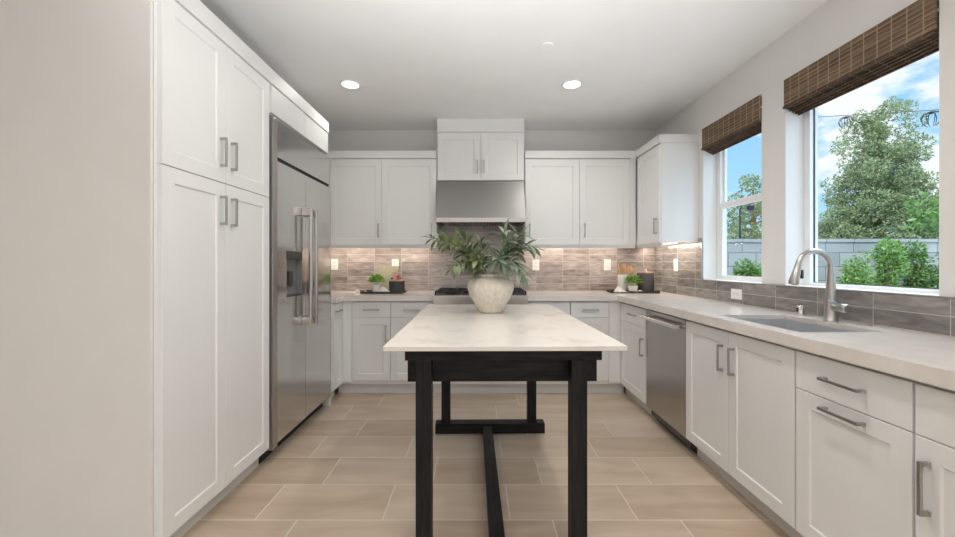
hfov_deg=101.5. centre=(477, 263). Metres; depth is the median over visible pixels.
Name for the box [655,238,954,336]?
backsplash
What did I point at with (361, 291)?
serving tray
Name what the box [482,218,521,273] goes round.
leafy branch
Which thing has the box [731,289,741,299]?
wall outlet
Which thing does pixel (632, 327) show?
base cabinet
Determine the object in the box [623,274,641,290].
potted plant
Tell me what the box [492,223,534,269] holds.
leafy branch
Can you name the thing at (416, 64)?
ceiling
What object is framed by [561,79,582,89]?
recessed light
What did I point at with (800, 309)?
air gap
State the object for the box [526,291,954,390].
countertop
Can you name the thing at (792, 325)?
sink
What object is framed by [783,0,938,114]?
roman shade
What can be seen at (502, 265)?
leafy branch
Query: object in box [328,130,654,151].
wall
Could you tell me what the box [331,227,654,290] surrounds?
backsplash
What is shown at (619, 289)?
napkin
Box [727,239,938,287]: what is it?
wall
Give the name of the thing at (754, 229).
tree
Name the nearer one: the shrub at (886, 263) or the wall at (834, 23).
the wall at (834, 23)
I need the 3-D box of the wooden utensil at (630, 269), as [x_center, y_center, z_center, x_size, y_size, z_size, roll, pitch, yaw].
[1.534,0.137,3.974,0.096,0.234,0.018,0,0,0]
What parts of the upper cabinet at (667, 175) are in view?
door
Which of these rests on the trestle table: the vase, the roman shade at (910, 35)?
the vase
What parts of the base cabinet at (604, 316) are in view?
drawer, door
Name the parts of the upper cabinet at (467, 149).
door, door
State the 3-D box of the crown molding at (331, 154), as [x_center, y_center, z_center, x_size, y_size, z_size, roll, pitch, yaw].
[-1.147,-1.071,3.997,1.486,0.071,0.342,0,0,0]
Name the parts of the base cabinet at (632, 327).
drawer, door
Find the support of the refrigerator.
on the floor
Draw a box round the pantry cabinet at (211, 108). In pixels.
[153,0,268,536]
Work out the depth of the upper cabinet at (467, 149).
3.83 m
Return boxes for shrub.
[732,258,761,276]
[836,251,876,284]
[869,237,912,286]
[900,239,938,287]
[929,252,938,288]
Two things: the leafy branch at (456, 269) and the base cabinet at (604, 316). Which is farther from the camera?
the base cabinet at (604, 316)
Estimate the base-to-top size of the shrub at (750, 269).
1.450 m
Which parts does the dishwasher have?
handle, door, toe panel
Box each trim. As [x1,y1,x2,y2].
[701,242,954,298]
[703,94,761,283]
[785,0,939,295]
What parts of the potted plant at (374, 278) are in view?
pot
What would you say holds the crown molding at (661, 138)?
on the upper cabinet at (570, 203)
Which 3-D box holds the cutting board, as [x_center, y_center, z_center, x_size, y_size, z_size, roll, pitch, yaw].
[-0.945,0.159,4.127,0.210,0.262,0.048,0,0,0]
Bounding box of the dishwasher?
[639,309,696,453]
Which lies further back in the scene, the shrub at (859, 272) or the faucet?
the shrub at (859, 272)
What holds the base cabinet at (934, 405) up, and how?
on the floor
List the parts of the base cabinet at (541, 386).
drawer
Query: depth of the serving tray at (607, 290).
3.81 m
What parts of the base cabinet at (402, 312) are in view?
door, drawer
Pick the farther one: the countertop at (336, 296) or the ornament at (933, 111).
the ornament at (933, 111)
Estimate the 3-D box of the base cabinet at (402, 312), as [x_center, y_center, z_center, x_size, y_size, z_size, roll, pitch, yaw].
[-0.599,0.773,3.839,0.394,0.861,0.622,0,0,0]
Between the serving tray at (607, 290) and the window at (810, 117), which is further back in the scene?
the serving tray at (607, 290)
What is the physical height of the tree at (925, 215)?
2.956 m
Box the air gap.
[795,305,805,315]
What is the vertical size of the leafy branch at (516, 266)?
0.307 m
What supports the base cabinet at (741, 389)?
on the floor
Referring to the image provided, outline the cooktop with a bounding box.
[433,288,527,304]
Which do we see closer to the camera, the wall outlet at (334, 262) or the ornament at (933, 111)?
the wall outlet at (334, 262)
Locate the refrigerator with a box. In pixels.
[259,116,330,463]
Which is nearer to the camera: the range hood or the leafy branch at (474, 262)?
the leafy branch at (474, 262)
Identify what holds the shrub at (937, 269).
on the ground
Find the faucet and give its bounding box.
[788,248,851,321]
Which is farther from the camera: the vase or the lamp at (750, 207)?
the lamp at (750, 207)
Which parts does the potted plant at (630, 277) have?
pot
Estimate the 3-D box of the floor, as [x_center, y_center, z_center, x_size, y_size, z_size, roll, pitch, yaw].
[-1.100,1.265,-0.150,6.400,0.120,8.900,0,0,0]
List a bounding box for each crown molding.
[174,0,328,132]
[326,151,436,158]
[524,134,698,158]
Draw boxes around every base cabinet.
[331,302,343,397]
[339,301,391,392]
[391,301,433,392]
[434,381,526,392]
[526,301,569,392]
[570,301,623,392]
[620,302,655,418]
[686,320,803,536]
[796,350,919,536]
[915,382,954,536]
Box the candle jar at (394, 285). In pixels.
[389,280,404,291]
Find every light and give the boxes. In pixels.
[331,245,436,247]
[339,79,360,88]
[524,245,634,247]
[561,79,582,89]
[638,242,663,247]
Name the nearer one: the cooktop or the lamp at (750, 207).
the cooktop
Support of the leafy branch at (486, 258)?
in the vase
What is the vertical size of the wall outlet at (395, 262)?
0.116 m
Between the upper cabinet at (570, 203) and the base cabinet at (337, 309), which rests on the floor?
the base cabinet at (337, 309)
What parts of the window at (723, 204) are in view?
sash, sash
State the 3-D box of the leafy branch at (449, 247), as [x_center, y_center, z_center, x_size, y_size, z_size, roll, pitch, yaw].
[-0.079,0.019,2.380,0.395,0.415,0.174,0,0,-18]
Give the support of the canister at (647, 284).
on the serving tray at (607, 290)
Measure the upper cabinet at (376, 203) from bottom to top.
0.884 m
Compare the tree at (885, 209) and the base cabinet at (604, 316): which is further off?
the tree at (885, 209)
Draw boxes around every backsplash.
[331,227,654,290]
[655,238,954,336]
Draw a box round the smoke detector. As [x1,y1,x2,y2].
[540,42,552,49]
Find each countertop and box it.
[331,291,434,302]
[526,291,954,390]
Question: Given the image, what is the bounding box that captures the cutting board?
[378,266,398,289]
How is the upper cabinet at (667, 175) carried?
attached to the wall at (834, 23)
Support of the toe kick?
in the dishwasher
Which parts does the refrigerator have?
frame, freezer door, grille panel, handle, handle, door, frame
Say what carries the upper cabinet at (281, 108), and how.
attached to the wall
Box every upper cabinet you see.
[269,84,327,154]
[331,159,439,247]
[437,119,523,180]
[521,158,635,247]
[635,143,698,247]
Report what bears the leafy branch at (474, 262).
in the vase
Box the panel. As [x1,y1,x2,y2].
[323,158,330,405]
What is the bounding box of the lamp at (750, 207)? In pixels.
[739,203,754,238]
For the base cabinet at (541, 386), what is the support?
on the floor
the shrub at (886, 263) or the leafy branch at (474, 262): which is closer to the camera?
the leafy branch at (474, 262)
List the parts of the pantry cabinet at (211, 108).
door, door, handle, handle, handle, handle, door, door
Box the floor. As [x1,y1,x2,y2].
[182,387,789,536]
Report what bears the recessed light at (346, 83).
in the ceiling
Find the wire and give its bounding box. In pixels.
[819,109,938,116]
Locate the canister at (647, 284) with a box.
[637,269,653,290]
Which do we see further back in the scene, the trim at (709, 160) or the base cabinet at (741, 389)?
the trim at (709, 160)
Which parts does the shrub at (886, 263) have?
stem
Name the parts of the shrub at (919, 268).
stem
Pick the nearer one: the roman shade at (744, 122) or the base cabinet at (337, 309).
the roman shade at (744, 122)
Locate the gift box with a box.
[393,271,399,279]
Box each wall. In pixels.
[0,0,152,536]
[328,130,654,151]
[655,0,954,335]
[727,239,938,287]
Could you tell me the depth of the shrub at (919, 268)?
5.19 m
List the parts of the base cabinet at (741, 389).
door, handle, handle, door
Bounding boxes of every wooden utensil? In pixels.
[621,265,625,274]
[627,266,632,276]
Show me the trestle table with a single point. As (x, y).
(445, 344)
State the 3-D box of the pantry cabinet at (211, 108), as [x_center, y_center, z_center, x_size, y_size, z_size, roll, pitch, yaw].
[-1.539,0.064,1.916,0.682,2.280,0.818,0,0,0]
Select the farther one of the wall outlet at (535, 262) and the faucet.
the wall outlet at (535, 262)
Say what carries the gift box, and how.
on the candle jar at (394, 285)
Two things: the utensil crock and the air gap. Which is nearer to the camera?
the air gap
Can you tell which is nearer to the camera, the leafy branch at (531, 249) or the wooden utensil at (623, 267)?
the leafy branch at (531, 249)
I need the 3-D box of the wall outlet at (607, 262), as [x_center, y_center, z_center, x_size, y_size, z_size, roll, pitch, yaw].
[1.385,0.015,4.157,0.074,0.116,0.009,0,0,0]
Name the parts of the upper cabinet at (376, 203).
door, door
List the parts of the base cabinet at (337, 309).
drawer, door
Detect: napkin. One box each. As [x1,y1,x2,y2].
[376,286,389,291]
[614,286,625,291]
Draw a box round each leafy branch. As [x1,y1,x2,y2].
[423,232,483,273]
[433,232,489,273]
[442,253,483,279]
[452,226,484,266]
[464,253,491,273]
[476,235,491,270]
[480,247,513,275]
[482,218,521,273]
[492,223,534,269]
[494,251,533,289]
[495,233,544,270]
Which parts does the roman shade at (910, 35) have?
rail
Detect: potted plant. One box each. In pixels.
[367,273,384,291]
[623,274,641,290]
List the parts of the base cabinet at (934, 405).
handle, drawer, door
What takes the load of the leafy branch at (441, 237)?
in the vase
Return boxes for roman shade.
[701,95,761,154]
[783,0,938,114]
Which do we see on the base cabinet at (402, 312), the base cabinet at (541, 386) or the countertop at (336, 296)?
the countertop at (336, 296)
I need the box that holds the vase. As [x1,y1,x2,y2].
[467,274,513,313]
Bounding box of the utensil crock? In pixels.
[618,275,626,290]
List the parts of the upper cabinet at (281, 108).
door, door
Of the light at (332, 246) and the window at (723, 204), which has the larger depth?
the light at (332, 246)
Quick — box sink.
[741,319,853,331]
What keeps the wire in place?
attached to the post
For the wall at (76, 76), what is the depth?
1.49 m
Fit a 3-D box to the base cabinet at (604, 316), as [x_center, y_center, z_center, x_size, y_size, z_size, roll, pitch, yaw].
[1.104,0.773,3.839,0.512,0.861,0.622,0,0,0]
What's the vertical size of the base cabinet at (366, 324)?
0.861 m
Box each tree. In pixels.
[727,173,761,238]
[818,95,938,238]
[901,190,938,235]
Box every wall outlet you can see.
[331,259,337,269]
[392,259,398,269]
[532,259,538,269]
[604,259,610,269]
[674,259,677,270]
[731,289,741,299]
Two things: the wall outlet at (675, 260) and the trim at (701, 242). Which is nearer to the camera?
the trim at (701, 242)
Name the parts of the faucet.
spout, lever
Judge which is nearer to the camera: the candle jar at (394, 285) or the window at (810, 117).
the window at (810, 117)
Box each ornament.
[838,116,853,128]
[920,110,938,126]
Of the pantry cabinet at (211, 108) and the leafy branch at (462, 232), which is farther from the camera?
the leafy branch at (462, 232)
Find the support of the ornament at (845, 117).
hanging from the wire
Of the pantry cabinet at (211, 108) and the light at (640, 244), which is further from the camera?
the light at (640, 244)
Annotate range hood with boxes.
[436,181,525,226]
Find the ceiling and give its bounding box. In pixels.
[200,0,827,129]
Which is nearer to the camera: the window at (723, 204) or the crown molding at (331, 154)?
the window at (723, 204)
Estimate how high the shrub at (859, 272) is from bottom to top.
1.556 m
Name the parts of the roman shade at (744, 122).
rail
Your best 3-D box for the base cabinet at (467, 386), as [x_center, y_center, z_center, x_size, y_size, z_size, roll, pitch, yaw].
[0.026,0.847,3.839,0.855,0.714,0.622,0,0,0]
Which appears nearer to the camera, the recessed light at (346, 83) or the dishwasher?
the dishwasher
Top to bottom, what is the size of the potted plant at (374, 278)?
0.192 m
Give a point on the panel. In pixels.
(327, 402)
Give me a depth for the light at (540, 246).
3.85 m
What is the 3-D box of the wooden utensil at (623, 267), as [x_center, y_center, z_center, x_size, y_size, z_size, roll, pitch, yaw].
[1.498,0.131,3.995,0.053,0.242,0.021,0,0,-12]
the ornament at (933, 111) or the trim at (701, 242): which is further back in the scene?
the ornament at (933, 111)
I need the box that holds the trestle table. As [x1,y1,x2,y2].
[383,304,626,536]
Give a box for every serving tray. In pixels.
[360,290,406,293]
[606,289,659,293]
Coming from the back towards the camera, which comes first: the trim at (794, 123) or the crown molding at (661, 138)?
the crown molding at (661, 138)
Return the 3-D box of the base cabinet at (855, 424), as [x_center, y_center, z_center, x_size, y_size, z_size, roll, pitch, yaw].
[1.582,0.773,1.383,0.622,0.861,0.434,0,0,0]
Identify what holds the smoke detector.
attached to the ceiling
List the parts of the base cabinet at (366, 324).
drawer, door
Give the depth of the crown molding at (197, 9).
2.07 m
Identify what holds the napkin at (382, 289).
on the serving tray at (361, 291)
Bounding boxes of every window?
[717,106,761,281]
[804,8,938,293]
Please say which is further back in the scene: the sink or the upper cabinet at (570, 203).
the upper cabinet at (570, 203)
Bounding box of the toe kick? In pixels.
[651,410,696,448]
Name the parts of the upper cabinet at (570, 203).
door, door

